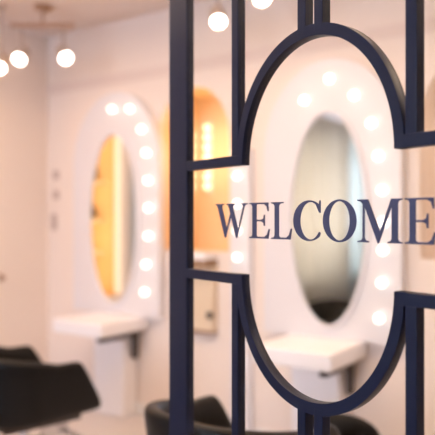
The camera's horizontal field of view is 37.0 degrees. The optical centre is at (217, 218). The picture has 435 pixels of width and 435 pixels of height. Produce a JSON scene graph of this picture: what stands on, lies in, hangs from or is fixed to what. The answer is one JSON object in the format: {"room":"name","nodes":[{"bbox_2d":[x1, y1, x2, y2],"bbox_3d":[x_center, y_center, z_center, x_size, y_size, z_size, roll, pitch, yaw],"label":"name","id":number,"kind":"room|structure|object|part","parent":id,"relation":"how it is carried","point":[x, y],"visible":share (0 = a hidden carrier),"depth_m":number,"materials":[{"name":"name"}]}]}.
{"room":"salon","nodes":[
{"label":"salon","id":0,"kind":"room"},
{"bbox_2d":[0,26,47,362],"bbox_3d":[-3.623,-0.030,2.674,0.120,3.060,7.700,0,0,35],"label":"wall","id":1,"kind":"structure","parent":0,"point":[23,90],"depth_m":5.42,"materials":[{"name":"paint"}]},
{"bbox_2d":[0,274,5,280],"bbox_3d":[-1.723,0.471,5.206,0.054,0.060,0.040,0,0,35],"label":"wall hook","id":2,"kind":"object","parent":1,"relation":"attached to","point":[2,277],"visible":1,"depth_m":5.20,"materials":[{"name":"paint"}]},
{"bbox_2d":[0,410,146,434],"bbox_3d":[0.891,1.550,2.815,7.485,0.100,3.650,0,0,35],"label":"floor","id":3,"kind":"structure","parent":0,"point":[92,422],"depth_m":4.72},
{"bbox_2d":[0,345,100,434],"bbox_3d":[-1.100,1.104,3.661,0.679,0.793,0.667,0,0,-42],"label":"salon chair","id":4,"kind":"object","parent":3,"relation":"on","point":[34,394],"visible":1,"depth_m":3.42,"materials":[{"name":"black leather"}]},
{"bbox_2d":[53,312,148,417],"bbox_3d":[-0.868,1.117,4.875,0.500,0.764,0.519,0,0,35],"label":"table","id":5,"kind":"object","parent":3,"relation":"on","point":[116,336],"visible":0.97,"depth_m":4.91,"materials":[{"name":"white laminate"}]},
{"bbox_3d":[-0.868,0.785,4.875,0.500,0.100,0.519,0,0,35],"label":"shelf","id":6,"kind":"part","parent":5,"relation":"part of","materials":[{"name":"white laminate"}]},
{"bbox_2d":[144,395,339,434],"bbox_3d":[0.081,1.104,2.540,0.667,0.793,0.679,0,0,42],"label":"salon chair","id":7,"kind":"object","parent":3,"relation":"on","point":[211,417],"visible":0.65,"depth_m":2.45,"materials":[{"name":"black leather"}]},
{"bbox_2d":[169,0,434,434],"bbox_3d":[0.223,0.110,1.508,0.027,2.780,1.198,0,0,-37],"label":"divider","id":8,"kind":"object","parent":3,"relation":"on","point":[407,109],"depth_m":1.68,"materials":[{"name":"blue metal"}]},
{"bbox_3d":[-0.108,0.110,1.950,0.027,2.780,0.094,0,0,-37],"label":"post","id":9,"kind":"part","parent":8,"relation":"part of","materials":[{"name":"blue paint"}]},
{"bbox_2d":[253,334,366,430],"bbox_3d":[0.556,1.117,3.866,0.500,0.764,0.519,0,0,35],"label":"table","id":10,"kind":"object","parent":3,"relation":"on","point":[322,369],"visible":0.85,"depth_m":3.86,"materials":[{"name":"white laminate"}]},
{"bbox_3d":[0.556,0.785,3.866,0.500,0.100,0.519,0,0,35],"label":"shelf","id":11,"kind":"part","parent":10,"relation":"part of","materials":[{"name":"white laminate"}]},
{"bbox_2d":[313,413,379,434],"bbox_3d":[0.601,1.177,3.036,0.390,0.645,0.420,0,0,24],"label":"salon chair","id":12,"kind":"object","parent":3,"relation":"on","point":[346,424],"visible":0.37,"depth_m":2.83,"materials":[{"name":"black leather"}]},
{"bbox_2d":[0,0,204,37],"bbox_3d":[-0.481,-1.610,0.877,7.485,0.100,8.400,0,0,35],"label":"ceiling","id":13,"kind":"structure","parent":0,"point":[85,14],"depth_m":4.91,"materials":[{"name":"paint"}]},
{"bbox_2d":[0,4,9,74],"bbox_3d":[-1.597,-1.312,4.787,0.112,0.496,0.174,0,0,0],"label":"ceiling spotlight","id":14,"kind":"object","parent":13,"relation":"hanging from","point":[4,59],"visible":1,"depth_m":4.79,"materials":[{"name":"glass"}]},
{"bbox_3d":[-1.595,-1.346,4.800,0.020,0.387,0.019,0,0,0],"label":"stem","id":15,"kind":"part","parent":14,"relation":"part of","materials":[{"name":"metal"}]},
{"bbox_2d":[10,3,74,66],"bbox_3d":[-1.279,-1.341,4.782,0.464,0.437,0.193,0,0,0],"label":"ceiling light","id":16,"kind":"object","parent":13,"relation":"attached to","point":[20,57],"visible":1,"depth_m":4.75,"materials":[{"name":"glass"}]},
{"bbox_3d":[-1.447,-1.305,4.804,0.020,0.190,0.019,0,0,0],"label":"stem","id":17,"kind":"part","parent":16,"relation":"part of","materials":[{"name":"metal"}]},
{"bbox_3d":[-1.279,-1.480,4.750,0.020,0.100,0.019,0,0,0],"label":"drop rod","id":18,"kind":"part","parent":16,"relation":"part of","materials":[{"name":"paint"}]},
{"bbox_3d":[-1.135,-1.308,4.797,0.020,0.183,0.019,0,0,0],"label":"stem","id":19,"kind":"part","parent":16,"relation":"part of","materials":[{"name":"metal"}]},
{"bbox_2d":[209,0,227,29],"bbox_3d":[0.005,-1.351,3.936,0.114,0.417,0.172,0,0,0],"label":"ceiling spotlight","id":20,"kind":"object","parent":13,"relation":"hanging from","point":[218,20],"visible":1,"depth_m":3.90,"materials":[{"name":"glass"}]},
{"bbox_2d":[252,0,271,7],"bbox_3d":[0.246,-1.370,3.636,0.112,0.380,0.171,0,0,0],"label":"ceiling spotlight","id":21,"kind":"object","parent":13,"relation":"hanging from","point":[258,3],"visible":1,"depth_m":3.62,"materials":[{"name":"glass"}]},
{"bbox_2d":[48,0,434,434],"bbox_3d":[1.455,-0.030,3.611,7.485,3.060,0.100,0,0,35],"label":"wall","id":22,"kind":"structure","parent":0,"point":[141,42],"depth_m":4.56,"materials":[{"name":"paint"}]},
{"bbox_2d":[51,214,56,229],"bbox_3d":[-1.401,0.026,5.563,0.070,0.140,0.014,0,0,35],"label":"switch plate","id":23,"kind":"object","parent":22,"relation":"attached to","point":[53,216],"visible":1,"depth_m":5.55,"materials":[{"name":"white plastic"}]},
{"bbox_2d":[53,170,58,179],"bbox_3d":[-1.380,-0.376,5.548,0.070,0.077,0.014,0,0,35],"label":"switch plate","id":24,"kind":"object","parent":22,"relation":"attached to","point":[56,172],"visible":1,"depth_m":5.54,"materials":[{"name":"white plastic"}]},
{"bbox_2d":[53,190,58,199],"bbox_3d":[-1.380,-0.205,5.548,0.070,0.077,0.014,0,0,35],"label":"switch plate","id":25,"kind":"object","parent":22,"relation":"attached to","point":[56,192],"visible":1,"depth_m":5.54,"materials":[{"name":"white plastic"}]},
{"bbox_2d":[73,92,165,318],"bbox_3d":[-0.797,-0.126,5.062,0.920,1.719,0.133,0,0,35],"label":"vanity mirror","id":26,"kind":"object","parent":22,"relation":"attached to","point":[119,164],"visible":1,"depth_m":5.01,"materials":[{"name":"white paint"}]},
{"bbox_3d":[-0.820,-0.850,5.029,0.052,0.052,0.054,0,0,35],"label":"bulb","id":27,"kind":"part","parent":26,"relation":"part of","materials":[{"name":"white glass"}]},
{"bbox_3d":[-0.669,-0.835,4.923,0.052,0.052,0.054,0,0,35],"label":"bulb","id":28,"kind":"part","parent":26,"relation":"part of","materials":[{"name":"white glass"}]},
{"bbox_3d":[-0.571,-0.670,4.853,0.052,0.052,0.054,0,0,35],"label":"bulb","id":29,"kind":"part","parent":26,"relation":"part of","materials":[{"name":"white glass"}]},
{"bbox_3d":[-0.544,0.545,4.834,0.052,0.052,0.054,0,0,35],"label":"bulb","id":30,"kind":"part","parent":26,"relation":"part of","materials":[{"name":"white glass"}]},
{"bbox_3d":[-0.533,0.338,4.826,0.052,0.052,0.054,0,0,35],"label":"bulb","id":31,"kind":"part","parent":26,"relation":"part of","materials":[{"name":"white glass"}]},
{"bbox_3d":[-0.533,-0.490,4.826,0.052,0.052,0.054,0,0,35],"label":"bulb","id":32,"kind":"part","parent":26,"relation":"part of","materials":[{"name":"white glass"}]},
{"bbox_3d":[-0.516,0.128,4.814,0.052,0.052,0.054,0,0,35],"label":"bulb","id":33,"kind":"part","parent":26,"relation":"part of","materials":[{"name":"white glass"}]},
{"bbox_3d":[-0.516,-0.285,4.814,0.052,0.052,0.054,0,0,35],"label":"bulb","id":34,"kind":"part","parent":26,"relation":"part of","materials":[{"name":"white glass"}]},
{"bbox_3d":[-0.514,-0.082,4.813,0.052,0.052,0.054,0,0,35],"label":"bulb","id":35,"kind":"part","parent":26,"relation":"part of","materials":[{"name":"white glass"}]},
{"bbox_2d":[136,401,269,430],"bbox_3d":[1.422,1.455,3.563,7.085,0.090,0.015,0,0,35],"label":"baseboard","id":36,"kind":"structure","parent":22,"relation":"attached to","point":[140,407],"depth_m":4.97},
{"bbox_2d":[194,251,217,334],"bbox_3d":[-0.143,0.520,4.582,0.281,0.573,0.159,0,0,35],"label":"cabinet","id":37,"kind":"object","parent":22,"relation":"attached to","point":[205,291],"visible":0.72,"depth_m":4.56,"materials":[{"name":"beige paint"}]},
{"bbox_2d":[194,259,217,266],"bbox_3d":[-0.150,0.307,4.588,0.263,0.050,0.159,0,0,35],"label":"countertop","id":38,"kind":"structure","parent":37,"relation":"on","point":[214,262],"depth_m":4.49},
{"bbox_3d":[-0.115,0.796,4.621,0.243,0.020,0.064,0,0,35],"label":"trim","id":39,"kind":"part","parent":37,"relation":"part of","materials":[{"name":"beige wood"}]},
{"bbox_3d":[-0.051,0.668,4.514,0.052,0.052,0.046,0,0,35],"label":"knob","id":40,"kind":"part","parent":37,"relation":"part of","materials":[{"name":"brown metal"}]},
{"bbox_2d":[46,17,434,94],"bbox_3d":[1.420,-1.108,3.562,7.085,0.075,0.027,0,0,35],"label":"trim","id":41,"kind":"structure","parent":22,"relation":"attached to","point":[393,30],"depth_m":4.52,"materials":[{"name":"paint"}]},
{"bbox_2d":[230,148,253,429],"bbox_3d":[0.152,0.511,4.410,0.162,1.978,0.099,0,0,35],"label":"pilaster","id":42,"kind":"object","parent":22,"relation":"attached to","point":[241,177],"visible":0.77,"depth_m":4.39,"materials":[{"name":"white paint"}]},
{"bbox_3d":[0.131,-0.291,4.395,0.048,0.048,0.050,0,0,35],"label":"bulb","id":43,"kind":"part","parent":42,"relation":"part of","materials":[{"name":"white glass"}]},
{"bbox_3d":[0.131,0.261,4.395,0.048,0.048,0.050,0,0,35],"label":"bulb","id":44,"kind":"part","parent":42,"relation":"part of","materials":[{"name":"white glass"}]},
{"bbox_3d":[0.131,-0.102,4.395,0.048,0.048,0.050,0,0,35],"label":"bulb","id":45,"kind":"part","parent":42,"relation":"part of","materials":[{"name":"white glass"}]},
{"bbox_2d":[264,58,405,344],"bbox_3d":[0.687,-0.126,4.010,0.920,1.719,0.133,0,0,35],"label":"vanity mirror","id":46,"kind":"object","parent":22,"relation":"attached to","point":[329,137],"visible":0.97,"depth_m":3.97,"materials":[{"name":"white paint"}]},
{"bbox_3d":[0.542,-0.742,4.065,0.052,0.052,0.054,0,0,35],"label":"bulb","id":47,"kind":"part","parent":46,"relation":"part of","materials":[{"name":"white glass"}]},
{"bbox_3d":[0.682,-0.855,3.965,0.052,0.052,0.054,0,0,35],"label":"bulb","id":48,"kind":"part","parent":46,"relation":"part of","materials":[{"name":"white glass"}]},
{"bbox_3d":[0.813,-0.737,3.873,0.052,0.052,0.054,0,0,35],"label":"bulb","id":49,"kind":"part","parent":46,"relation":"part of","materials":[{"name":"white glass"}]},
{"bbox_3d":[0.901,-0.562,3.810,0.052,0.052,0.054,0,0,35],"label":"bulb","id":50,"kind":"part","parent":46,"relation":"part of","materials":[{"name":"white glass"}]},
{"bbox_3d":[0.936,-0.367,3.786,0.052,0.052,0.054,0,0,35],"label":"bulb","id":51,"kind":"part","parent":46,"relation":"part of","materials":[{"name":"white glass"}]},
{"bbox_3d":[0.940,0.580,3.783,0.052,0.052,0.054,0,0,35],"label":"bulb","id":52,"kind":"part","parent":46,"relation":"part of","materials":[{"name":"white glass"}]},
{"bbox_3d":[0.954,0.372,3.773,0.052,0.052,0.054,0,0,35],"label":"bulb","id":53,"kind":"part","parent":46,"relation":"part of","materials":[{"name":"white glass"}]},
{"bbox_3d":[0.955,-0.166,3.772,0.052,0.052,0.054,0,0,35],"label":"bulb","id":54,"kind":"part","parent":46,"relation":"part of","materials":[{"name":"white glass"}]},
{"bbox_3d":[0.958,0.182,3.770,0.052,0.052,0.054,0,0,35],"label":"bulb","id":55,"kind":"part","parent":46,"relation":"part of","materials":[{"name":"white glass"}]},
{"bbox_3d":[0.960,0.020,3.769,0.052,0.052,0.054,0,0,35],"label":"bulb","id":56,"kind":"part","parent":46,"relation":"part of","materials":[{"name":"white glass"}]},
{"bbox_2d":[164,88,434,258],"bbox_3d":[0.890,-0.371,4.366,2.977,1.308,0.480,0,0,35],"label":"wall","id":57,"kind":"structure","parent":0,"point":[208,231],"depth_m":5.25,"materials":[{"name":"paint"}]},
{"bbox_2d":[195,130,195,192],"bbox_3d":[-0.214,-0.475,5.361,0.054,0.516,0.070,0,0,35],"label":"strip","id":58,"kind":"object","parent":57,"relation":"attached to","point":[195,130],"visible":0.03,"depth_m":5.37,"materials":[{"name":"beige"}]},
{"bbox_2d":[204,122,211,192],"bbox_3d":[-0.081,-0.501,5.266,0.054,0.577,0.070,0,0,35],"label":"strip","id":59,"kind":"object","parent":57,"relation":"attached to","point":[208,127],"visible":0.88,"depth_m":5.27,"materials":[{"name":"beige"}]},
{"bbox_3d":[-0.085,-0.263,5.260,0.054,0.054,0.056,0,0,35],"label":"bulb","id":60,"kind":"part","parent":59,"relation":"part of","materials":[{"name":"beige glass"}]},
{"bbox_3d":[-0.085,-0.342,5.260,0.054,0.054,0.056,0,0,35],"label":"bulb","id":61,"kind":"part","parent":59,"relation":"part of","materials":[{"name":"beige glass"}]},
{"bbox_3d":[-0.085,-0.581,5.260,0.054,0.054,0.056,0,0,35],"label":"bulb","id":62,"kind":"part","parent":59,"relation":"part of","materials":[{"name":"beige glass"}]},
{"bbox_3d":[-0.085,-0.660,5.260,0.054,0.054,0.056,0,0,35],"label":"bulb","id":63,"kind":"part","parent":59,"relation":"part of","materials":[{"name":"beige glass"}]},
{"bbox_3d":[-0.085,-0.740,5.260,0.054,0.054,0.056,0,0,35],"label":"bulb","id":64,"kind":"part","parent":59,"relation":"part of","materials":[{"name":"beige glass"}]}
]}

